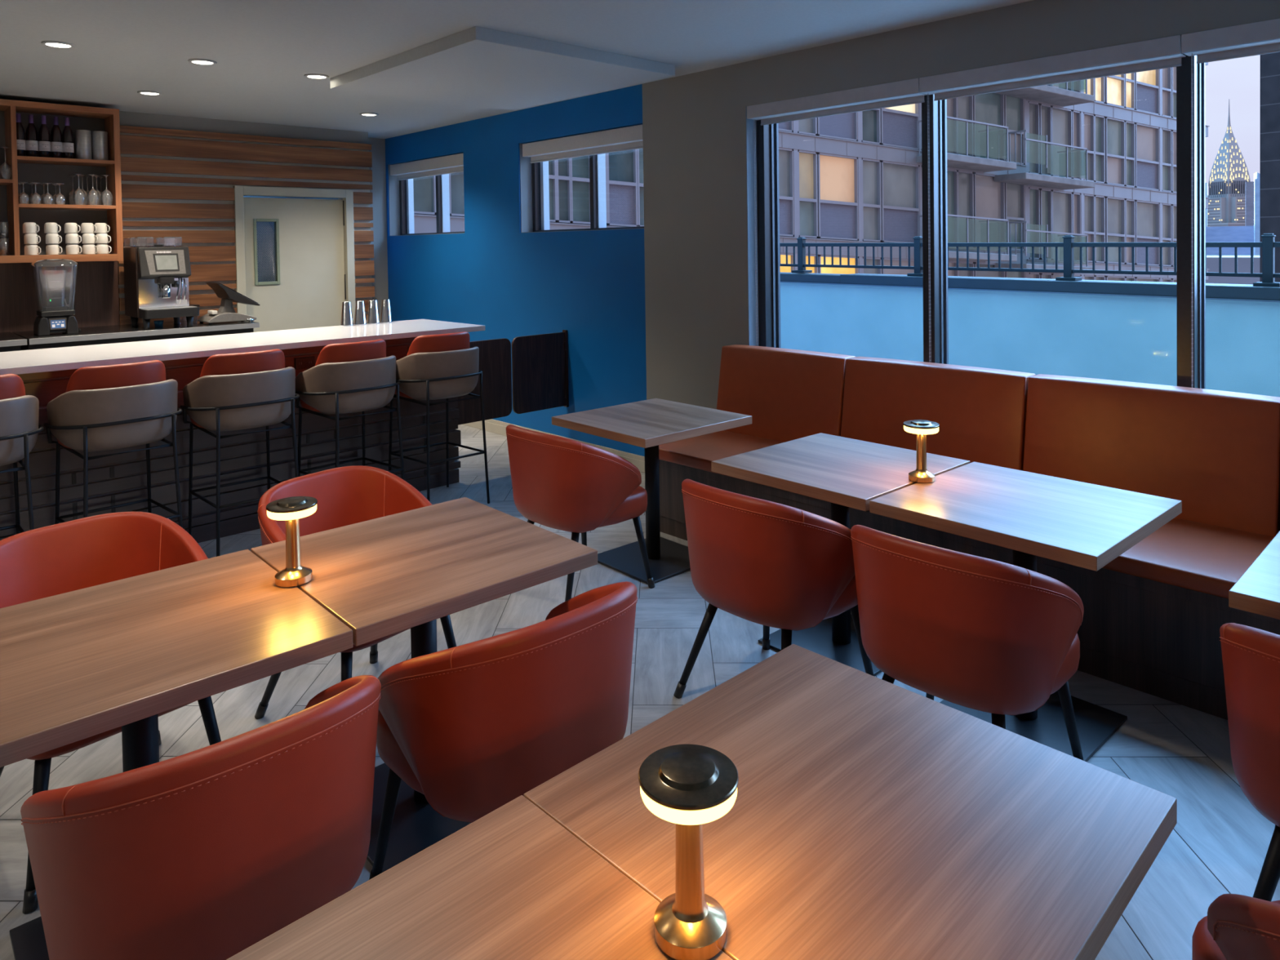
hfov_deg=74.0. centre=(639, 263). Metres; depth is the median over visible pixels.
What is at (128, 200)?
wall paneling
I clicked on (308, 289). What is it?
door
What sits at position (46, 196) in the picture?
wine glass
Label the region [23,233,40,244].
mug
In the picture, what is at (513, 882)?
dining table
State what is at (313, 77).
diffuser
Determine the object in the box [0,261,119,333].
backsplash
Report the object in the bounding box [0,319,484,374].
countertop
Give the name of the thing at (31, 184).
wine glass
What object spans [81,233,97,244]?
mug
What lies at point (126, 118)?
wall
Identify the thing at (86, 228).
mug
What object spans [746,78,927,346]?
roller blind
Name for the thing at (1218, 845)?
floor
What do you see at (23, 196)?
wine glass
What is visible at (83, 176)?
wine glass
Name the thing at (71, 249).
mug
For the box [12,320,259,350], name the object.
counter
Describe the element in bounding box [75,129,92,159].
wine chiller
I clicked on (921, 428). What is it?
table lamp
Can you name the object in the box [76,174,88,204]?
wine glass
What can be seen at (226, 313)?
payment terminal
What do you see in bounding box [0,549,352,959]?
dining table
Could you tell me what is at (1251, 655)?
dining chair
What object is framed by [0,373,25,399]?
cushion
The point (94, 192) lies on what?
wine glass
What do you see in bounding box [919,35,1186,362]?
roller blind
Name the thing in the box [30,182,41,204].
wine glass
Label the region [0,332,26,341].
countertop
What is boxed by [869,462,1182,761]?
dining table
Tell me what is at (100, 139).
wine chiller
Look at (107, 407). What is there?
bar stool
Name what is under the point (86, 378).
cushion
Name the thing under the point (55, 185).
wine glass
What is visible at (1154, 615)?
bench
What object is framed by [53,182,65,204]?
wine glass
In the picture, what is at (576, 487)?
dining chair
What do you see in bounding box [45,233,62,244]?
mug
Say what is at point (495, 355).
gate
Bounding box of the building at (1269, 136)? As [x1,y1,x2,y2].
[1259,52,1279,282]
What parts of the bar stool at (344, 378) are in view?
leg, seat, leg, rail, seat frame, leg, leg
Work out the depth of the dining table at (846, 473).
3.41 m
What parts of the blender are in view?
lid, jug seat, motor, control panel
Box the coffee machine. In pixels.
[123,236,199,329]
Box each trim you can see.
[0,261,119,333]
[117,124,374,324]
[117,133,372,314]
[233,186,355,323]
[388,164,464,235]
[519,143,644,232]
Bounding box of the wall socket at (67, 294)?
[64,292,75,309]
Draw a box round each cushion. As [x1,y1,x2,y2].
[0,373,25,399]
[65,360,165,392]
[200,348,284,377]
[315,338,386,365]
[406,331,469,355]
[658,430,1275,599]
[716,344,855,442]
[840,356,1035,471]
[1022,373,1279,536]
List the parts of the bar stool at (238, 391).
leg, seat, leg, rail, seat frame, leg, leg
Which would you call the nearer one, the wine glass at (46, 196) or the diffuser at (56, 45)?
the diffuser at (56, 45)
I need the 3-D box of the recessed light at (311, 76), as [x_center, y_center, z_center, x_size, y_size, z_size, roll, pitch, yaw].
[-2.133,-1.229,5.601,0.156,0.011,0.156,-2,2,-44]
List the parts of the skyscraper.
crown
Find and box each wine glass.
[0,146,11,179]
[17,182,29,204]
[17,184,26,204]
[18,182,29,204]
[26,183,38,204]
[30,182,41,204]
[38,184,49,204]
[42,182,53,204]
[50,184,61,204]
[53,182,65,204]
[66,175,79,204]
[72,173,85,204]
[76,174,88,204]
[81,176,93,204]
[86,174,99,204]
[90,175,103,204]
[94,176,107,205]
[100,174,113,205]
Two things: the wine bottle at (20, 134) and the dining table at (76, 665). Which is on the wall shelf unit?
the wine bottle at (20, 134)
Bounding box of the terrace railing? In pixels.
[779,233,1279,286]
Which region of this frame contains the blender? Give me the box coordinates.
[31,258,80,336]
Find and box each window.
[390,153,464,235]
[522,124,644,231]
[745,53,1205,389]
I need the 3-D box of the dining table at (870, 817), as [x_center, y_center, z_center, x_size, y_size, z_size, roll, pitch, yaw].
[0.337,1.232,1.373,0.733,0.750,0.744,-2,2,-44]
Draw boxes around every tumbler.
[0,222,8,239]
[0,239,9,255]
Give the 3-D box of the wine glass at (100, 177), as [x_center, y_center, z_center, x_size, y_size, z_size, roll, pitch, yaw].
[-4.261,-0.563,6.709,0.084,0.235,0.084,-2,2,-44]
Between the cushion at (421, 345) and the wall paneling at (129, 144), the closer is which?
the cushion at (421, 345)
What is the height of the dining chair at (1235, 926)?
0.812 m
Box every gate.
[453,337,511,425]
[511,329,568,413]
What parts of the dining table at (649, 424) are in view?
plate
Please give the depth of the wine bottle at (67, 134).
6.41 m
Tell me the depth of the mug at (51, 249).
6.31 m
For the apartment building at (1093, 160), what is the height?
25.948 m
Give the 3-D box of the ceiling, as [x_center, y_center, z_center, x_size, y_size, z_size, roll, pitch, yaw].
[-1.189,-1.219,1.793,8.010,0.100,12.650,-2,2,-44]
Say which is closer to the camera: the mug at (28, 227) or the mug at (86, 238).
the mug at (28, 227)
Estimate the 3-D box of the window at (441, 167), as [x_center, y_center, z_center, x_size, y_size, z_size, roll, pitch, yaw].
[-2.026,-0.653,8.409,0.235,0.746,1.473,-2,2,-44]
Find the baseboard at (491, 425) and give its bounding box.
[463,418,644,472]
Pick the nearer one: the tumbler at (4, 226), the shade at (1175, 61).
the shade at (1175, 61)
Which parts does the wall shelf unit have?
panel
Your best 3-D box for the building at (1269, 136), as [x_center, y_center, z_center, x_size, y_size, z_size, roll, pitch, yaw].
[12.049,0.066,13.174,2.200,14.000,3.400,-2,1,-36]
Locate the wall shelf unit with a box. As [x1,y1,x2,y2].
[0,98,123,262]
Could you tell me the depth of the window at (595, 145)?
6.70 m
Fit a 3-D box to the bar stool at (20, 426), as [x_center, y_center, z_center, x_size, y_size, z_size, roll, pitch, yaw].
[-3.029,1.050,3.825,0.571,1.097,0.544,-2,2,-44]
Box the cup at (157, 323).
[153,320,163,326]
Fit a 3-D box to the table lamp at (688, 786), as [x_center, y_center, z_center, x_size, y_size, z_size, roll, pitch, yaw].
[0.064,0.756,1.093,0.128,0.218,0.128,-2,2,-44]
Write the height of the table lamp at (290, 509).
0.218 m
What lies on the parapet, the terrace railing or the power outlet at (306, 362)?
the terrace railing
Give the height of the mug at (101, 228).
0.080 m
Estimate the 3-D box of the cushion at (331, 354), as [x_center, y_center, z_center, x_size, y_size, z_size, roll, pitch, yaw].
[-1.667,0.628,4.981,0.156,0.342,0.435,0,2,45]
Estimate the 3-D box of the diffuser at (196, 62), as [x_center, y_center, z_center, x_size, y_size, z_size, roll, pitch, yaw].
[-2.642,-1.212,5.125,0.116,0.001,0.116,-2,2,-44]
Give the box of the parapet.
[780,271,1279,396]
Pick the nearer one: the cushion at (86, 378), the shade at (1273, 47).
the shade at (1273, 47)
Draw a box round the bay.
[137,277,189,308]
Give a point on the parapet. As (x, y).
(1122, 331)
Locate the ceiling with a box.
[0,0,1033,138]
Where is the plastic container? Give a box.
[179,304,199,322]
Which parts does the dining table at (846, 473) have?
plate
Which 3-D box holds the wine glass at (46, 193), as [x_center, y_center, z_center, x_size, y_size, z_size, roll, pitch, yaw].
[-4.398,-0.514,6.303,0.071,0.158,0.071,-2,2,-44]
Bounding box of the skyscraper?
[1207,98,1250,226]
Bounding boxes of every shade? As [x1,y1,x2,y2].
[396,165,463,180]
[529,141,643,163]
[760,95,924,125]
[933,57,1182,101]
[1196,42,1279,63]
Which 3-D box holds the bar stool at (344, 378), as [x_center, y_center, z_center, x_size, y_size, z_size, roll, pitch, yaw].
[-1.732,1.005,5.059,0.544,1.097,0.571,0,2,45]
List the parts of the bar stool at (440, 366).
leg, seat, leg, seat frame, rail, leg, leg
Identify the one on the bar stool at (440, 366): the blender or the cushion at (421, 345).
the cushion at (421, 345)
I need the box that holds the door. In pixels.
[243,197,346,332]
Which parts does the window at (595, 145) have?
frame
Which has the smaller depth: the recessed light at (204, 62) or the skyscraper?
the recessed light at (204, 62)
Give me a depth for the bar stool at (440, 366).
5.26 m
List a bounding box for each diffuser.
[45,43,70,47]
[141,92,159,94]
[191,61,213,64]
[307,75,325,78]
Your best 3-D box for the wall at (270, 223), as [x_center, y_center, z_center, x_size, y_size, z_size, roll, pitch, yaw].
[-3.970,0.126,8.460,2.100,2.888,1.670,-2,2,-44]
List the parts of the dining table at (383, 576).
plate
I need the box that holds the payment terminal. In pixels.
[197,282,260,324]
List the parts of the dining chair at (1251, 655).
leg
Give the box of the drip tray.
[139,306,199,319]
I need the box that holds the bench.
[658,344,1279,719]
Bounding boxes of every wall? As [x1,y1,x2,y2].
[119,111,388,321]
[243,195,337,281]
[385,0,1279,456]
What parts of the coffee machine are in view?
panel, brew spout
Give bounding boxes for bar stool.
[0,373,44,533]
[43,360,182,528]
[180,348,299,556]
[295,338,404,480]
[388,331,489,503]
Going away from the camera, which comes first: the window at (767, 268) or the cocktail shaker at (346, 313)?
the window at (767, 268)
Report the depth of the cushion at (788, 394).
4.92 m
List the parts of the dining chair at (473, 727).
leg, seat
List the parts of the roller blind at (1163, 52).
bead chain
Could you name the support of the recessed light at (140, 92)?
in the ceiling
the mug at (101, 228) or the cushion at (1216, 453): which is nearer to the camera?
the cushion at (1216, 453)
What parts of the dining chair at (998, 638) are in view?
leg, leg, leg, seat, leg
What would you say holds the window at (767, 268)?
in the wall at (694, 125)
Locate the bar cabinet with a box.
[0,332,26,351]
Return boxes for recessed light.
[40,40,75,48]
[137,90,162,96]
[187,58,217,66]
[304,73,328,79]
[359,112,378,116]
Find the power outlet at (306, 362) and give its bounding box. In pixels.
[294,356,315,369]
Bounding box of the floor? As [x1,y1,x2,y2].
[0,424,1279,959]
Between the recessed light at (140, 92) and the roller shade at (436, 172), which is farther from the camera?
the roller shade at (436, 172)
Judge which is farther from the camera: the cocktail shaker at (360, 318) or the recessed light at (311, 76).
the cocktail shaker at (360, 318)
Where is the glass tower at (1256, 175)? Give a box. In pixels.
[1253,172,1259,180]
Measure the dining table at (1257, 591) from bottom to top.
0.750 m
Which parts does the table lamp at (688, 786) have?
stem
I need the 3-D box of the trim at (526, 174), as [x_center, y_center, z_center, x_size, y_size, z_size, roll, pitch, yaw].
[-0.446,-0.629,6.659,0.118,0.755,1.514,-2,2,-44]
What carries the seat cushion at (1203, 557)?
on the bench
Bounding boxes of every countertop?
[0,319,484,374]
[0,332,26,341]
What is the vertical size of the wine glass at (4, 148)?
0.235 m
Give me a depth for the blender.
6.09 m
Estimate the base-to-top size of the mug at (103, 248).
0.080 m
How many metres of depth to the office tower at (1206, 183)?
843.04 m
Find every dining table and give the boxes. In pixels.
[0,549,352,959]
[226,795,733,959]
[250,497,597,871]
[523,644,1177,959]
[551,398,751,584]
[711,432,969,675]
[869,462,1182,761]
[1228,530,1279,619]
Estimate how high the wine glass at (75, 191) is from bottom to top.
0.235 m
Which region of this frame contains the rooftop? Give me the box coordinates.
[1205,255,1259,284]
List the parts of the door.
vision frame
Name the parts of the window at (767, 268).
frame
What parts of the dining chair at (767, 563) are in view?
leg, leg, backrest, leg, seat, leg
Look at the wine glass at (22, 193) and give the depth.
6.21 m
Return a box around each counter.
[0,319,484,542]
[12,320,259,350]
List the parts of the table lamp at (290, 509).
stem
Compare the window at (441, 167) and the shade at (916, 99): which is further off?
the window at (441, 167)
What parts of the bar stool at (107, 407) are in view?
leg, seat, leg, rail, seat frame, leg, leg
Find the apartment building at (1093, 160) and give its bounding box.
[413,62,1209,282]
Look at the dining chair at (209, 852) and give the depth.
1.43 m
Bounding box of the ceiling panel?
[329,26,675,110]
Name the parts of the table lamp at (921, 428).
stem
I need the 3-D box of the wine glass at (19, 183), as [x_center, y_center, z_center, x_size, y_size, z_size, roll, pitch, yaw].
[-4.550,-0.511,6.266,0.071,0.158,0.071,-2,2,-44]
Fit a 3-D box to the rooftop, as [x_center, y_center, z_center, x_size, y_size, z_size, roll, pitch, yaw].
[66.030,18.713,83.663,90.000,40.400,50.000,-2,2,-44]
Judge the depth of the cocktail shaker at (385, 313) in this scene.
6.10 m
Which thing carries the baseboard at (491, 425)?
attached to the wall at (694, 125)
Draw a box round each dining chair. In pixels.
[0,511,221,913]
[20,675,381,959]
[254,465,456,719]
[368,581,637,879]
[506,424,654,601]
[673,479,874,698]
[850,524,1084,760]
[1191,893,1279,959]
[1219,622,1279,901]
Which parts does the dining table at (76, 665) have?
plate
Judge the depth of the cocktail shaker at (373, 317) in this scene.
6.03 m
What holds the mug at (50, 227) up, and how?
on the mug at (51, 238)
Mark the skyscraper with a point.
(1229, 174)
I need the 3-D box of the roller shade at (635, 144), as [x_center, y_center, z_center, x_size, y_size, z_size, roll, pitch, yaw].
[-0.429,-0.898,6.659,0.018,0.117,1.434,-2,2,-44]
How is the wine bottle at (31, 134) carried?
on the wall shelf unit
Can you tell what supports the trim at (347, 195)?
attached to the wall at (126, 118)
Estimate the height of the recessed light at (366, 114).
0.011 m
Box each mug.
[22,222,39,233]
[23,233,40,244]
[24,244,40,255]
[44,222,60,233]
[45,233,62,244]
[45,244,62,254]
[64,222,80,233]
[65,233,81,244]
[65,244,81,254]
[80,222,97,233]
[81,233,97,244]
[82,244,97,254]
[93,222,110,233]
[95,233,111,243]
[95,243,111,253]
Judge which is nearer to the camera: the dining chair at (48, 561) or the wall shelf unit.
the dining chair at (48, 561)
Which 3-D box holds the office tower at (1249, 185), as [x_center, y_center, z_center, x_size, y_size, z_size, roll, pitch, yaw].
[574.351,-4.433,789.369,18.000,142.000,18.000,0,1,35]
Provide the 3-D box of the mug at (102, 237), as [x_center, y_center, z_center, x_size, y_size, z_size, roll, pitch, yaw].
[-4.154,-0.191,6.564,0.098,0.080,0.086,-2,2,-41]
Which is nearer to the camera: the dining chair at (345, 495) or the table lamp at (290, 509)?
the table lamp at (290, 509)
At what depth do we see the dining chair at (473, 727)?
1.89 m
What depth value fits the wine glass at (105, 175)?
6.58 m
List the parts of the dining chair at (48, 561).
leg, leg, backrest, seat, leg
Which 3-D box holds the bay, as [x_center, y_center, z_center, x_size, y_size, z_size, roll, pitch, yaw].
[-3.692,0.231,6.582,0.350,0.223,0.013,-2,2,-44]
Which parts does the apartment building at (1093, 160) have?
pane, pane, pane, pane, pane, pane, pane, pane, pane, pane, pane, pane, pane, pane, pane, pane, pane, pane, pane, pane, pane, pane, pane, pane, pane, pane, pane, pane, pane, balcony railing, balcony railing, pane, pane, pane, pane, pane, pane, pane, pane, pane, pane, pane, pane, pane, pane, balcony railing, balcony railing, pane, pane, pane, pane, pane, pane, pane, pane, pane, balcony railing, pane, pane, pane, pane, pane, pane, pane, pane, pane, pane, pane, pane, pane, pane, pane, pane, pane, pane, pane, pane, pane, pane, pane, pane, pane, pane, pane, pane, pane, pane, pane, pane, pane, pane, pane, pane, pane, pane, pane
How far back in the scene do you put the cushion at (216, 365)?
4.48 m
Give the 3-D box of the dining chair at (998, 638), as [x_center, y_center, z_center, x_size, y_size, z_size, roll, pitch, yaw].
[0.967,1.173,2.543,0.576,0.812,0.608,-2,2,-44]
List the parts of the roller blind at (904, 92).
bead chain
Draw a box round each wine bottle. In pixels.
[15,113,26,155]
[25,114,38,156]
[38,115,50,157]
[50,116,62,158]
[62,117,74,158]
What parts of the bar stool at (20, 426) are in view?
seat frame, leg, rail, leg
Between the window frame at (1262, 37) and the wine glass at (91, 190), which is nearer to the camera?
the window frame at (1262, 37)
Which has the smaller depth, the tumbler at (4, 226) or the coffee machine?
the tumbler at (4, 226)
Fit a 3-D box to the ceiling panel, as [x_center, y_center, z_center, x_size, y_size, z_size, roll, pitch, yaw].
[-0.926,-1.217,5.556,1.485,0.070,1.780,-2,2,-44]
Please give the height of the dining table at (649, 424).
0.750 m
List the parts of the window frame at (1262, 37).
bead chain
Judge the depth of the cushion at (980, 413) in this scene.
4.22 m
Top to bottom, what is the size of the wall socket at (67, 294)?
0.151 m
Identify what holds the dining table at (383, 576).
on the floor
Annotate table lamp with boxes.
[266,496,317,587]
[638,744,738,959]
[902,419,939,483]
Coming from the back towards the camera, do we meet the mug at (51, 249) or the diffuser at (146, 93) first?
the mug at (51, 249)
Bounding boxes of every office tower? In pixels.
[1205,182,1207,226]
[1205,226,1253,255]
[1245,181,1253,226]
[1253,178,1259,255]
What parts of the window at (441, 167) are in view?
frame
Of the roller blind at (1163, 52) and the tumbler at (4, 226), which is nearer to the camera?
the roller blind at (1163, 52)
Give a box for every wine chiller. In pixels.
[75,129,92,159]
[91,130,108,159]
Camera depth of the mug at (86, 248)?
6.47 m
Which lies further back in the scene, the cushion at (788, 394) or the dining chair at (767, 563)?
the cushion at (788, 394)
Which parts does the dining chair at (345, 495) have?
leg, backrest, leg, leg, seat, leg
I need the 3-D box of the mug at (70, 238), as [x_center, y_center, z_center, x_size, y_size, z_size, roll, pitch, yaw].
[-4.295,-0.186,6.430,0.098,0.080,0.086,-2,2,-41]
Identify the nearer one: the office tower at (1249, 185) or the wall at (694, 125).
the wall at (694, 125)
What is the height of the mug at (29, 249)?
0.080 m
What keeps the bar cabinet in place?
on the floor
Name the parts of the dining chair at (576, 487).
leg, leg, backrest, leg, seat, leg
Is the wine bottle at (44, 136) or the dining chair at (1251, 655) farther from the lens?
the wine bottle at (44, 136)
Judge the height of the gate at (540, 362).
0.610 m
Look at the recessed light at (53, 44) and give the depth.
4.64 m
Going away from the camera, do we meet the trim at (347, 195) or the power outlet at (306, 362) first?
the power outlet at (306, 362)
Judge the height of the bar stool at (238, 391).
1.097 m
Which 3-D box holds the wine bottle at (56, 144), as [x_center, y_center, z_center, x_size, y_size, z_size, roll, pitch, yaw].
[-4.392,-0.942,6.387,0.075,0.318,0.076,-2,2,-44]
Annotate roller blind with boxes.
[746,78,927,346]
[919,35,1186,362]
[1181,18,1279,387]
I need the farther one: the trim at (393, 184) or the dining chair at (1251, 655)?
the trim at (393, 184)
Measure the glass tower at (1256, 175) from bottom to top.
173.738 m
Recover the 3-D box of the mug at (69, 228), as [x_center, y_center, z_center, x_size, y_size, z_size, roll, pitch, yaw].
[-4.306,-0.266,6.433,0.098,0.080,0.086,-2,2,-41]
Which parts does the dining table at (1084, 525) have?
plate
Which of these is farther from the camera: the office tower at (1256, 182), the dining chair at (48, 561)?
the office tower at (1256, 182)
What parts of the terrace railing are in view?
post, post, rail, rail, post, post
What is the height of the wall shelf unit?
1.177 m
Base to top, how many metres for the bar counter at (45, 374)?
1.107 m
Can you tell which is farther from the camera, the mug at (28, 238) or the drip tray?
the drip tray

